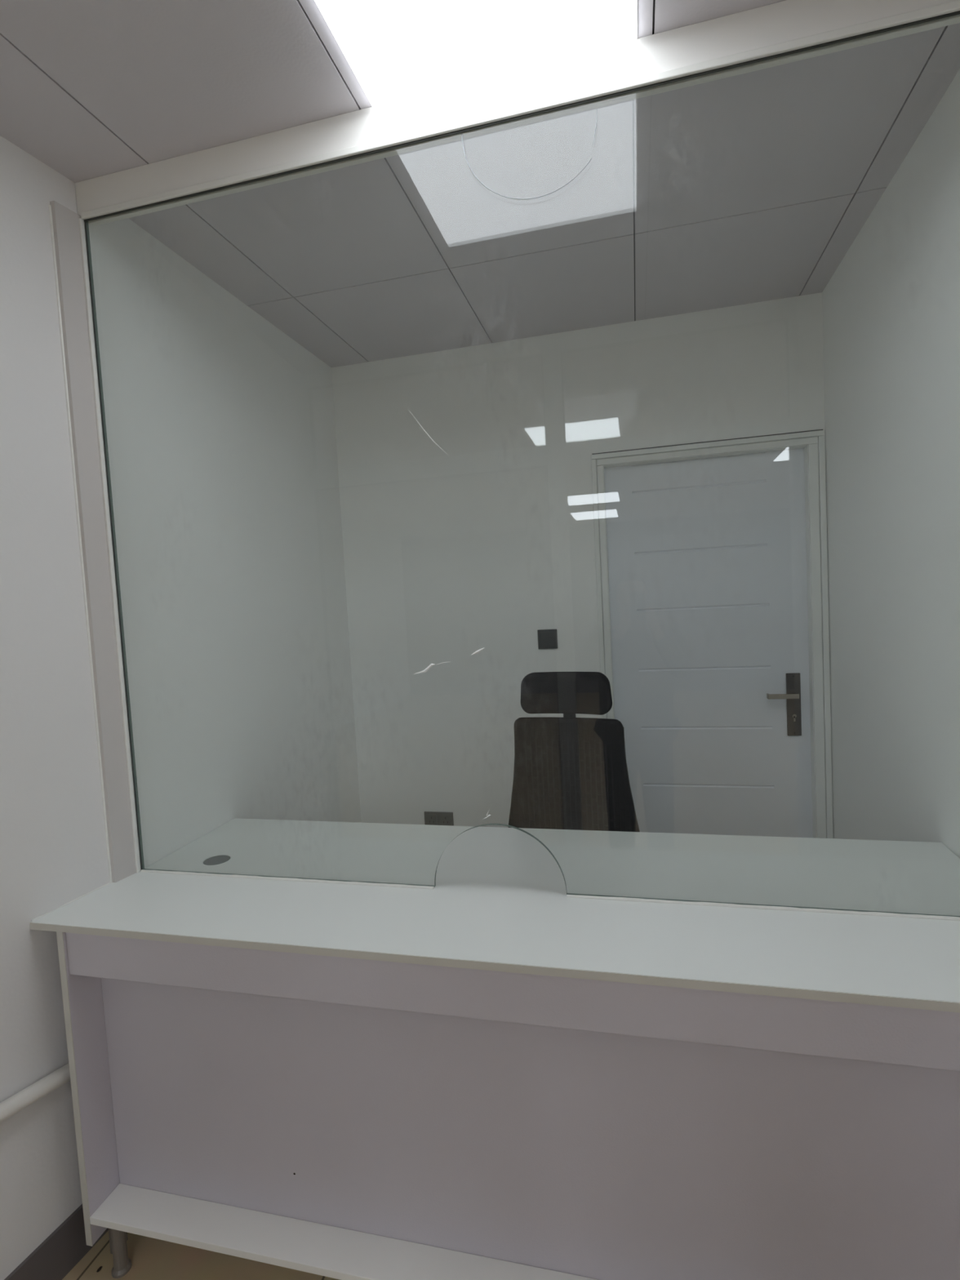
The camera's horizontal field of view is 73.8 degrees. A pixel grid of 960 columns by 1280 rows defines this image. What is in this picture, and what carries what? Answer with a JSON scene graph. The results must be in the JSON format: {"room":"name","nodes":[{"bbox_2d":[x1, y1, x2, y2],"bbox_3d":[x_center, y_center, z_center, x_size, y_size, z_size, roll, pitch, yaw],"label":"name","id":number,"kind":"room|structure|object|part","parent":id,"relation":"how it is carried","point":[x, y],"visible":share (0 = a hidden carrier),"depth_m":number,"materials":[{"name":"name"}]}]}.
{"room":"service counter area","nodes":[
{"label":"service counter area","id":0,"kind":"room"},
{"bbox_2d":[0,135,109,1279],"bbox_3d":[-1.331,0.228,1.067,0.119,2.778,1.582,-2,4,20],"label":"wall","id":1,"kind":"structure","parent":0,"point":[53,848],"depth_m":1.56,"materials":[{"name":"paint"}]},
{"bbox_2d":[0,1062,70,1123],"bbox_3d":[-1.185,1.044,1.153,0.047,0.234,1.414,-2,4,20],"label":"pipe","id":2,"kind":"object","parent":1,"relation":"attached to","point":[43,1086],"visible":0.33,"depth_m":1.50,"materials":[{"name":"white plastic"}]},
{"bbox_2d":[4,1204,108,1279],"bbox_3d":[-1.177,1.543,1.188,0.009,0.126,1.450,-2,4,20],"label":"baseboard","id":3,"kind":"structure","parent":1,"relation":"attached to","point":[59,1253],"depth_m":1.57,"materials":[{"name":"tile"}]},
{"bbox_2d":[62,1231,339,1279],"bbox_3d":[-0.851,1.809,-2.053,7.200,0.050,10.800,-2,4,14],"label":"floor","id":4,"kind":"structure","parent":0,"point":[152,1259],"depth_m":1.59,"materials":[{"name":"beige tile"}]},
{"bbox_2d":[29,817,959,1279],"bbox_3d":[0.101,1.056,1.652,2.212,0.904,0.738,-2,4,14],"label":"reception counter","id":5,"kind":"object","parent":4,"relation":"on","point":[491,1072],"depth_m":1.40,"materials":[{"name":"white laminate"}]},
{"bbox_3d":[-0.963,1.083,1.593,0.017,0.792,0.106,-2,4,14],"label":"panel","id":6,"kind":"part","parent":5,"relation":"part of","materials":[{"name":"purple laminate"}]},
{"bbox_2d":[201,854,231,866],"bbox_3d":[-0.764,0.640,1.858,0.081,0.002,0.081,-2,4,14],"label":"cable grommet","id":7,"kind":"object","parent":5,"relation":"on","point":[215,860],"visible":1,"depth_m":1.85,"materials":[{"name":"grey plastic"}]},
{"bbox_2d":[89,1183,598,1279],"bbox_3d":[0.046,1.373,1.357,2.032,0.018,0.093,-2,4,14],"label":"shelf","id":8,"kind":"object","parent":5,"relation":"attached to","point":[319,1246],"depth_m":1.47,"materials":[{"name":"white laminate"}]},
{"bbox_2d":[31,817,959,1002],"bbox_3d":[0.079,0.619,1.625,2.210,0.018,0.736,-2,4,14],"label":"countertop","id":9,"kind":"structure","parent":5,"relation":"on","point":[499,895],"depth_m":1.51,"materials":[{"name":"white laminate"}]},
{"bbox_2d":[48,0,959,920],"bbox_3d":[0.019,-0.319,1.480,2.191,1.881,0.128,-2,4,14],"label":"window","id":10,"kind":"structure","parent":5,"relation":"on","point":[787,31],"depth_m":1.55,"materials":[{"name":"white glass"}]},
{"bbox_3d":[-1.033,-0.233,1.723,0.017,1.788,0.078,-2,4,20],"label":"post","id":11,"kind":"part","parent":10,"relation":"part of","materials":[{"name":"metal"}]},
{"bbox_3d":[0.041,1.021,1.390,2.032,0.752,0.016,-2,4,14],"label":"panel","id":12,"kind":"part","parent":5,"relation":"part of","materials":[{"name":"purple laminate"}]},
{"bbox_2d":[507,671,639,831],"bbox_3d":[0.233,0.801,1.934,0.630,1.364,0.612,-2,4,22],"label":"office chair","id":13,"kind":"object","parent":4,"relation":"on","point":[571,772],"visible":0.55,"depth_m":2.10,"materials":[{"name":"black fabric"}]},
{"bbox_3d":[0.306,0.603,2.128,0.472,0.643,0.024,-2,4,22],"label":"frame","id":14,"kind":"part","parent":13,"relation":"part of","materials":[{"name":"black plastic"}]},
{"bbox_2d":[84,217,361,870],"bbox_3d":[-0.877,0.117,2.499,0.120,2.778,1.446,-2,4,14],"label":"wall","id":15,"kind":"structure","parent":0,"point":[221,438],"depth_m":2.21,"materials":[{"name":"white paint"}]},
{"bbox_2d":[0,0,959,367],"bbox_3d":[-1.001,-1.009,-2.223,7.200,0.050,10.800,-2,4,14],"label":"ceiling","id":16,"kind":"structure","parent":0,"point":[755,186],"depth_m":1.77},
{"bbox_2d":[314,0,637,109],"bbox_3d":[-0.029,-1.233,1.138,0.600,0.012,0.586,-2,4,14],"label":"recessed light","id":17,"kind":"object","parent":16,"relation":"in","point":[397,51],"visible":1,"depth_m":1.31,"materials":[{"name":"white plastic"}]},
{"bbox_3d":[-0.029,-1.237,1.138,0.600,0.004,0.586,-2,4,14],"label":"light frame","id":18,"kind":"part","parent":17,"relation":"part of","materials":[{"name":"white metal"}]},
{"bbox_2d":[331,292,833,838],"bbox_3d":[0.420,0.018,2.991,2.406,2.778,0.140,-2,4,14],"label":"wall","id":19,"kind":"structure","parent":0,"point":[486,541],"depth_m":2.97,"materials":[{"name":"white paint"}]},
{"bbox_2d":[424,811,453,826],"bbox_3d":[-0.201,0.884,3.129,0.147,0.086,0.012,-2,4,14],"label":"wall outlet","id":20,"kind":"object","parent":19,"relation":"attached to","point":[431,818],"visible":0.65,"depth_m":3.12,"materials":[{"name":"grey plastic"}]},
{"bbox_2d":[426,814,437,825],"bbox_3d":[-0.237,0.885,3.134,0.056,0.060,0.003,-2,4,14],"label":"socket","id":21,"kind":"object","parent":20,"relation":"attached to","point":[431,820],"depth_m":3.13,"materials":[{"name":"black plastic"}]},
{"bbox_2d":[440,814,451,825],"bbox_3d":[-0.167,0.883,3.116,0.056,0.060,0.003,-2,4,14],"label":"socket","id":22,"kind":"object","parent":20,"relation":"attached to","point":[445,820],"depth_m":3.11,"materials":[{"name":"black plastic"}]},
{"bbox_2d":[537,629,557,648],"bbox_3d":[0.310,-0.004,2.938,0.089,0.089,0.012,-2,4,14],"label":"wall switch","id":23,"kind":"object","parent":19,"relation":"attached to","point":[547,638],"visible":1,"depth_m":2.93,"materials":[{"name":"grey plastic"}]},
{"bbox_2d":[591,429,833,838],"bbox_3d":[1.023,0.267,2.849,0.940,2.236,0.144,-2,4,14],"label":"door","id":24,"kind":"structure","parent":19,"relation":"in","point":[713,585],"depth_m":2.81,"materials":[{"name":"grey paint"}]},
{"bbox_3d":[1.295,0.239,2.740,0.123,0.021,0.050,-2,4,14],"label":"handle lever","id":25,"kind":"part","parent":24,"relation":"part of","materials":[{"name":"silver metal"}]},
{"bbox_3d":[1.353,0.278,2.758,0.056,0.272,0.008,-2,4,14],"label":"handle plate","id":26,"kind":"part","parent":24,"relation":"part of","materials":[{"name":"brown metal"}]},
{"bbox_2d":[822,69,959,857],"bbox_3d":[1.340,0.032,1.947,0.120,2.778,1.446,-2,4,14],"label":"wall","id":27,"kind":"structure","parent":0,"point":[891,304],"depth_m":1.90,"materials":[{"name":"white paint"}]}
]}

